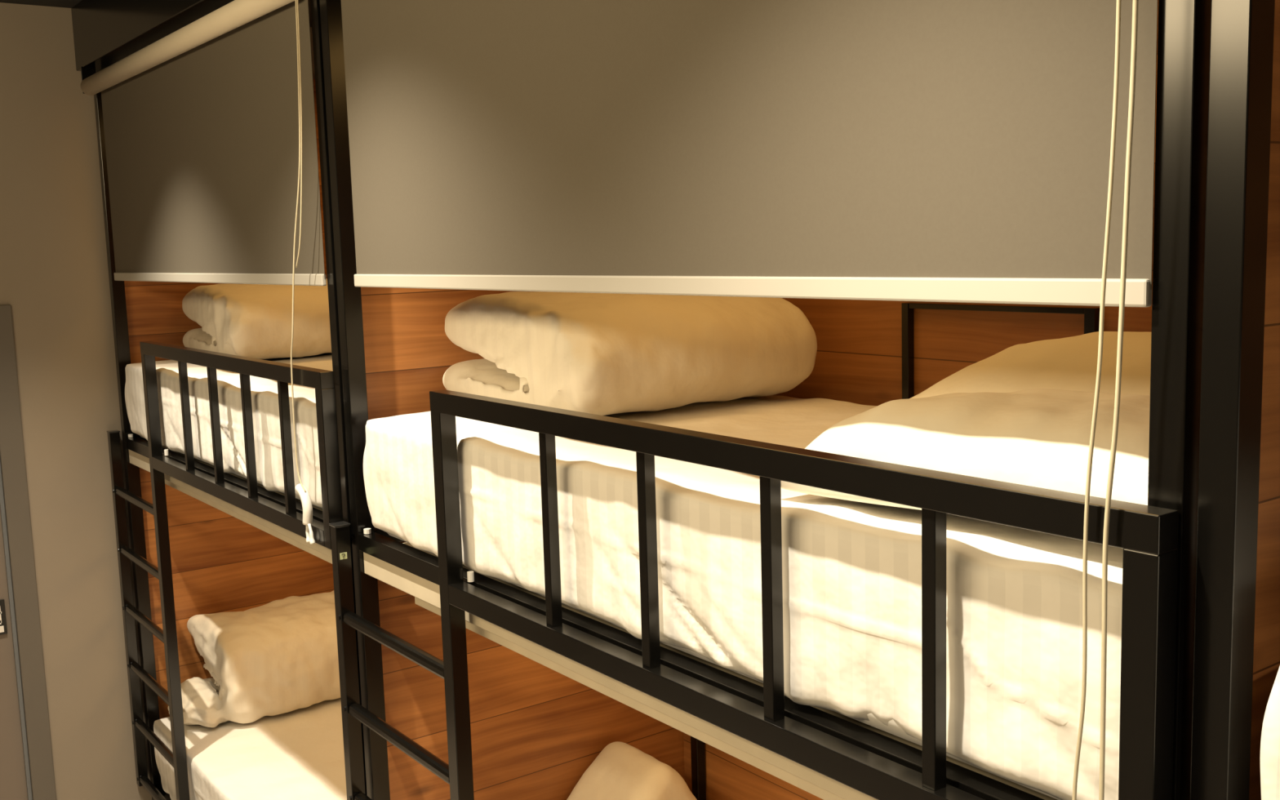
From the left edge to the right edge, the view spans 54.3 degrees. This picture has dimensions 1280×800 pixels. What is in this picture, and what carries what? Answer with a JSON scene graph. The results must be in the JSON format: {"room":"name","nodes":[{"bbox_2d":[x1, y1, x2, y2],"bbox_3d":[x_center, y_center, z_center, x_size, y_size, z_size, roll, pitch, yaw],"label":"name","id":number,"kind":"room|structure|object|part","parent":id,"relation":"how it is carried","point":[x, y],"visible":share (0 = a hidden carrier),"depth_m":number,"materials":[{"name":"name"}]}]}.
{"room":"dormitory","nodes":[
{"label":"dormitory","id":0,"kind":"room"},
{"bbox_2d":[0,0,311,27],"bbox_3d":[-0.530,-1.147,1.709,3.300,0.050,8.600,-7,9,-36],"label":"ceiling","id":1,"kind":"structure","parent":0,"point":[55,3],"depth_m":4.48,"materials":[{"name":"grey paint"}]},
{"bbox_2d":[0,2,333,799],"bbox_3d":[-2.491,0.147,4.514,3.160,3.100,0.138,-7,9,-36],"label":"wall","id":2,"kind":"structure","parent":0,"point":[55,280],"depth_m":4.73,"materials":[{"name":"beige paint"}]},
{"bbox_2d":[0,304,56,799],"bbox_3d":[-2.660,0.701,4.438,0.926,2.030,0.112,-7,9,-36],"label":"door","id":3,"kind":"structure","parent":2,"relation":"in","point":[26,758],"depth_m":4.65,"materials":[{"name":"grey paint"}]},
{"bbox_3d":[-2.394,0.807,4.609,0.098,0.130,0.010,-7,9,-36],"label":"lock plate","id":4,"kind":"part","parent":3,"relation":"part of","materials":[{"name":"black plastic"}]},
{"bbox_2d":[360,287,684,799],"bbox_3d":[-0.282,0.329,3.379,0.960,2.890,0.014,-7,9,-36],"label":"wall","id":5,"kind":"structure","parent":0,"point":[536,729],"depth_m":3.27,"materials":[{"name":"brown wood"}]},
{"bbox_2d":[71,0,234,72],"bbox_3d":[0.174,-0.997,1.652,0.140,0.275,7.450,-7,9,-36],"label":"trim","id":6,"kind":"structure","parent":5,"relation":"attached to","point":[106,33],"depth_m":4.08,"materials":[{"name":"black metal"}]},
{"bbox_2d":[80,0,326,544],"bbox_3d":[-1.361,-0.419,3.771,0.071,1.409,2.102,-7,9,-36],"label":"roller blind","id":7,"kind":"object","parent":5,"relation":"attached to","point":[210,126],"visible":1,"depth_m":3.51,"materials":[{"name":"grey fabric"}]},
{"bbox_3d":[-0.823,-0.364,2.995,0.004,1.207,0.192,-7,9,-36],"label":"pull cord","id":8,"kind":"part","parent":7,"relation":"part of","materials":[{"name":"beige fabric"}]},
{"bbox_3d":[-0.803,-0.636,2.923,0.004,0.651,0.118,-7,9,-36],"label":"pull cord","id":9,"kind":"part","parent":7,"relation":"part of","materials":[{"name":"beige fabric"}]},
{"bbox_2d":[341,0,1158,799],"bbox_3d":[-0.094,-0.183,2.065,0.065,1.527,2.036,-7,9,-36],"label":"roller blind","id":10,"kind":"object","parent":5,"relation":"attached to","point":[956,151],"visible":1,"depth_m":1.71,"materials":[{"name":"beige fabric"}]},
{"bbox_3d":[0.464,-0.062,1.268,0.004,1.452,0.042,-7,9,-36],"label":"pull cord","id":11,"kind":"part","parent":10,"relation":"part of","materials":[{"name":"beige fabric"}]},
{"bbox_3d":[0.475,-0.060,1.253,0.005,1.452,0.041,-7,9,-36],"label":"pull cord","id":12,"kind":"part","parent":10,"relation":"part of","materials":[{"name":"beige fabric"}]},
{"bbox_2d":[683,2,1158,799],"bbox_3d":[1.062,0.307,2.392,0.060,3.100,7.570,-7,9,-36],"label":"wall","id":13,"kind":"structure","parent":0,"point":[859,356],"depth_m":2.95,"materials":[{"name":"brown wood"}]},
{"bbox_2d":[901,302,1100,399],"bbox_3d":[0.761,0.011,2.690,0.020,0.430,0.501,-7,9,-36],"label":"wall frame","id":14,"kind":"object","parent":13,"relation":"attached to","point":[1091,315],"visible":0.4,"depth_m":2.78,"materials":[{"name":"black metal"}]},
{"bbox_2d":[1248,0,1279,799],"bbox_3d":[1.000,0.510,1.638,0.960,2.890,0.014,-7,9,-36],"label":"wall","id":15,"kind":"structure","parent":0,"point":[1266,660],"depth_m":1.35,"materials":[{"name":"brown wood"}]},
{"bbox_3d":[-0.437,1.977,2.103,3.300,0.050,8.600,-7,9,-36],"label":"floor","id":16,"kind":"structure","parent":0,"visible":0},
{"bbox_2d":[93,0,367,799],"bbox_3d":[-0.969,0.251,4.220,1.059,2.875,2.168,-7,9,-36],"label":"bunk bed","id":17,"kind":"object","parent":16,"relation":"on","point":[278,514],"visible":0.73,"depth_m":4.11,"materials":[{"name":"black metal"}]},
{"bbox_3d":[-1.957,0.208,4.802,0.045,2.875,0.040,-7,9,-36],"label":"post","id":18,"kind":"part","parent":17,"relation":"part of","materials":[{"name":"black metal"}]},
{"bbox_3d":[-1.294,1.632,4.120,0.040,0.041,2.075,-7,9,-36],"label":"rail","id":19,"kind":"part","parent":17,"relation":"part of","materials":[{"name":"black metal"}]},
{"bbox_3d":[-1.655,0.704,4.376,0.036,1.740,0.040,-7,9,-36],"label":"guard post","id":20,"kind":"part","parent":17,"relation":"part of","materials":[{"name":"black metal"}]},
{"bbox_3d":[-1.336,0.247,3.946,0.040,0.041,2.075,-7,9,-36],"label":"rail","id":21,"kind":"part","parent":17,"relation":"part of","materials":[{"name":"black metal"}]},
{"bbox_2d":[124,353,333,508],"bbox_3d":[-0.960,0.035,4.181,0.968,0.296,2.039,-7,9,-36],"label":"mattress","id":22,"kind":"object","parent":17,"relation":"on","point":[264,392],"visible":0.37,"depth_m":3.78,"materials":[{"name":"white fabric"}]},
{"bbox_2d":[182,278,331,359],"bbox_3d":[-1.318,-0.316,4.776,0.708,0.280,0.689,-7,9,-36],"label":"duvet","id":23,"kind":"object","parent":22,"relation":"on","point":[254,321],"visible":0.6,"depth_m":4.46,"materials":[{"name":"white fabric"}]},
{"bbox_3d":[-1.222,-0.114,3.640,0.036,0.041,1.597,-7,9,-36],"label":"rail","id":24,"kind":"part","parent":17,"relation":"part of","materials":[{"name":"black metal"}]},
{"bbox_3d":[-1.210,0.276,3.689,0.036,0.041,1.517,-7,9,-36],"label":"rail","id":25,"kind":"part","parent":17,"relation":"part of","materials":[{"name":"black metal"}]},
{"bbox_2d":[153,697,346,799],"bbox_3d":[-0.919,1.417,4.356,0.973,0.300,2.038,-7,9,-36],"label":"mattress","id":26,"kind":"object","parent":17,"relation":"on","point":[297,754],"visible":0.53,"depth_m":4.50,"materials":[{"name":"white fabric"}]},
{"bbox_2d":[168,590,340,727],"bbox_3d":[-1.442,1.020,5.000,0.879,0.372,0.468,-7,9,-36],"label":"duvet","id":27,"kind":"object","parent":26,"relation":"on","point":[279,656],"visible":0.68,"depth_m":4.82,"materials":[{"name":"white fabric"}]},
{"bbox_3d":[-0.755,0.166,3.042,0.036,0.394,0.040,-7,9,-36],"label":"guard post","id":28,"kind":"part","parent":17,"relation":"part of","materials":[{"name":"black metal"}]},
{"bbox_3d":[-0.707,0.384,3.105,0.045,2.875,0.040,-7,9,-36],"label":"post","id":29,"kind":"part","parent":17,"relation":"part of","materials":[{"name":"black metal"}]},
{"bbox_2d":[319,0,1211,799],"bbox_3d":[0.314,0.432,2.479,1.059,2.875,2.168,-7,9,-36],"label":"bunk bed","id":30,"kind":"object","parent":16,"relation":"on","point":[827,754],"visible":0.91,"depth_m":1.75,"materials":[{"name":"black metal"}]},
{"bbox_3d":[-0.675,0.389,3.061,0.045,2.875,0.040,-7,9,-36],"label":"post","id":31,"kind":"part","parent":30,"relation":"part of","materials":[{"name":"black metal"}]},
{"bbox_3d":[-0.285,0.293,3.338,0.925,0.041,0.030,-7,9,-36],"label":"rail","id":32,"kind":"part","parent":30,"relation":"part of","materials":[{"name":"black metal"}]},
{"bbox_3d":[-0.373,0.885,2.635,0.036,1.740,0.040,-7,9,-36],"label":"guard post","id":33,"kind":"part","parent":30,"relation":"part of","materials":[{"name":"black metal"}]},
{"bbox_3d":[0.148,0.300,3.568,0.030,2.875,0.030,-7,9,-36],"label":"post","id":34,"kind":"part","parent":30,"relation":"part of","materials":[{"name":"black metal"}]},
{"bbox_3d":[-0.053,0.428,2.205,0.040,0.041,2.075,-7,9,-36],"label":"rail","id":35,"kind":"part","parent":30,"relation":"part of","materials":[{"name":"black metal"}]},
{"bbox_3d":[0.072,0.457,1.948,0.036,0.041,1.517,-7,9,-36],"label":"rail","id":36,"kind":"part","parent":30,"relation":"part of","materials":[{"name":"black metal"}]},
{"bbox_2d":[363,395,1123,799],"bbox_3d":[0.322,0.216,2.440,0.968,0.296,2.039,-7,9,-36],"label":"mattress","id":37,"kind":"object","parent":30,"relation":"on","point":[851,571],"visible":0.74,"depth_m":1.77,"materials":[{"name":"white fabric"}]},
{"bbox_2d":[442,291,817,415],"bbox_3d":[-0.035,-0.135,3.035,0.708,0.280,0.689,-7,9,-36],"label":"duvet","id":38,"kind":"object","parent":37,"relation":"on","point":[596,353],"visible":0.84,"depth_m":2.78,"materials":[{"name":"white fabric"}]},
{"bbox_2d":[780,388,1150,510],"bbox_3d":[0.545,0.072,1.700,0.372,0.165,0.685,-7,9,-36],"label":"pillow","id":39,"kind":"object","parent":37,"relation":"on","point":[1037,437],"visible":0.46,"depth_m":1.60,"materials":[{"name":"white fabric"}]},
{"bbox_2d":[908,331,1151,399],"bbox_3d":[0.824,-0.003,2.034,0.500,0.215,0.900,-7,9,-36],"label":"pillow","id":40,"kind":"object","parent":37,"relation":"on","point":[1068,363],"visible":0.25,"depth_m":2.01,"materials":[{"name":"white fabric"}]},
{"bbox_3d":[0.060,0.067,1.899,0.036,0.041,1.597,-7,9,-36],"label":"rail","id":41,"kind":"part","parent":30,"relation":"part of","materials":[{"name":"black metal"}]},
{"bbox_3d":[0.527,0.347,1.301,0.036,0.394,0.040,-7,9,-36],"label":"guard post","id":42,"kind":"part","parent":30,"relation":"part of","materials":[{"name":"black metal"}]},
{"bbox_3d":[0.575,0.565,1.364,0.045,2.875,0.040,-7,9,-36],"label":"post","id":43,"kind":"part","parent":30,"relation":"part of","materials":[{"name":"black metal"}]},
{"bbox_3d":[0.365,1.598,2.611,0.968,0.301,2.037,-7,9,-36],"label":"mattress","id":44,"kind":"object","parent":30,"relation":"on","visible":0},
{"bbox_2d":[566,741,697,799],"bbox_3d":[-0.092,1.174,3.401,0.617,0.387,0.301,-7,9,-36],"label":"duvet","id":45,"kind":"object","parent":44,"relation":"on","point":[621,771],"visible":1,"depth_m":3.39,"materials":[{"name":"white fabric"}]},
{"bbox_2d":[1190,0,1275,799],"bbox_3d":[1.597,0.613,0.738,1.059,2.875,2.168,-7,9,-36],"label":"bunk bed","id":46,"kind":"object","parent":16,"relation":"on","point":[1242,31],"visible":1,"depth_m":1.23,"materials":[{"name":"black metal"}]},
{"bbox_2d":[1259,666,1279,799],"bbox_3d":[1.594,0.395,0.713,0.968,0.296,2.039,-7,9,-36],"label":"mattress","id":47,"kind":"object","parent":46,"relation":"on","point":[1269,757],"visible":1,"depth_m":1.23,"materials":[{"name":"white fabric"}]}
]}

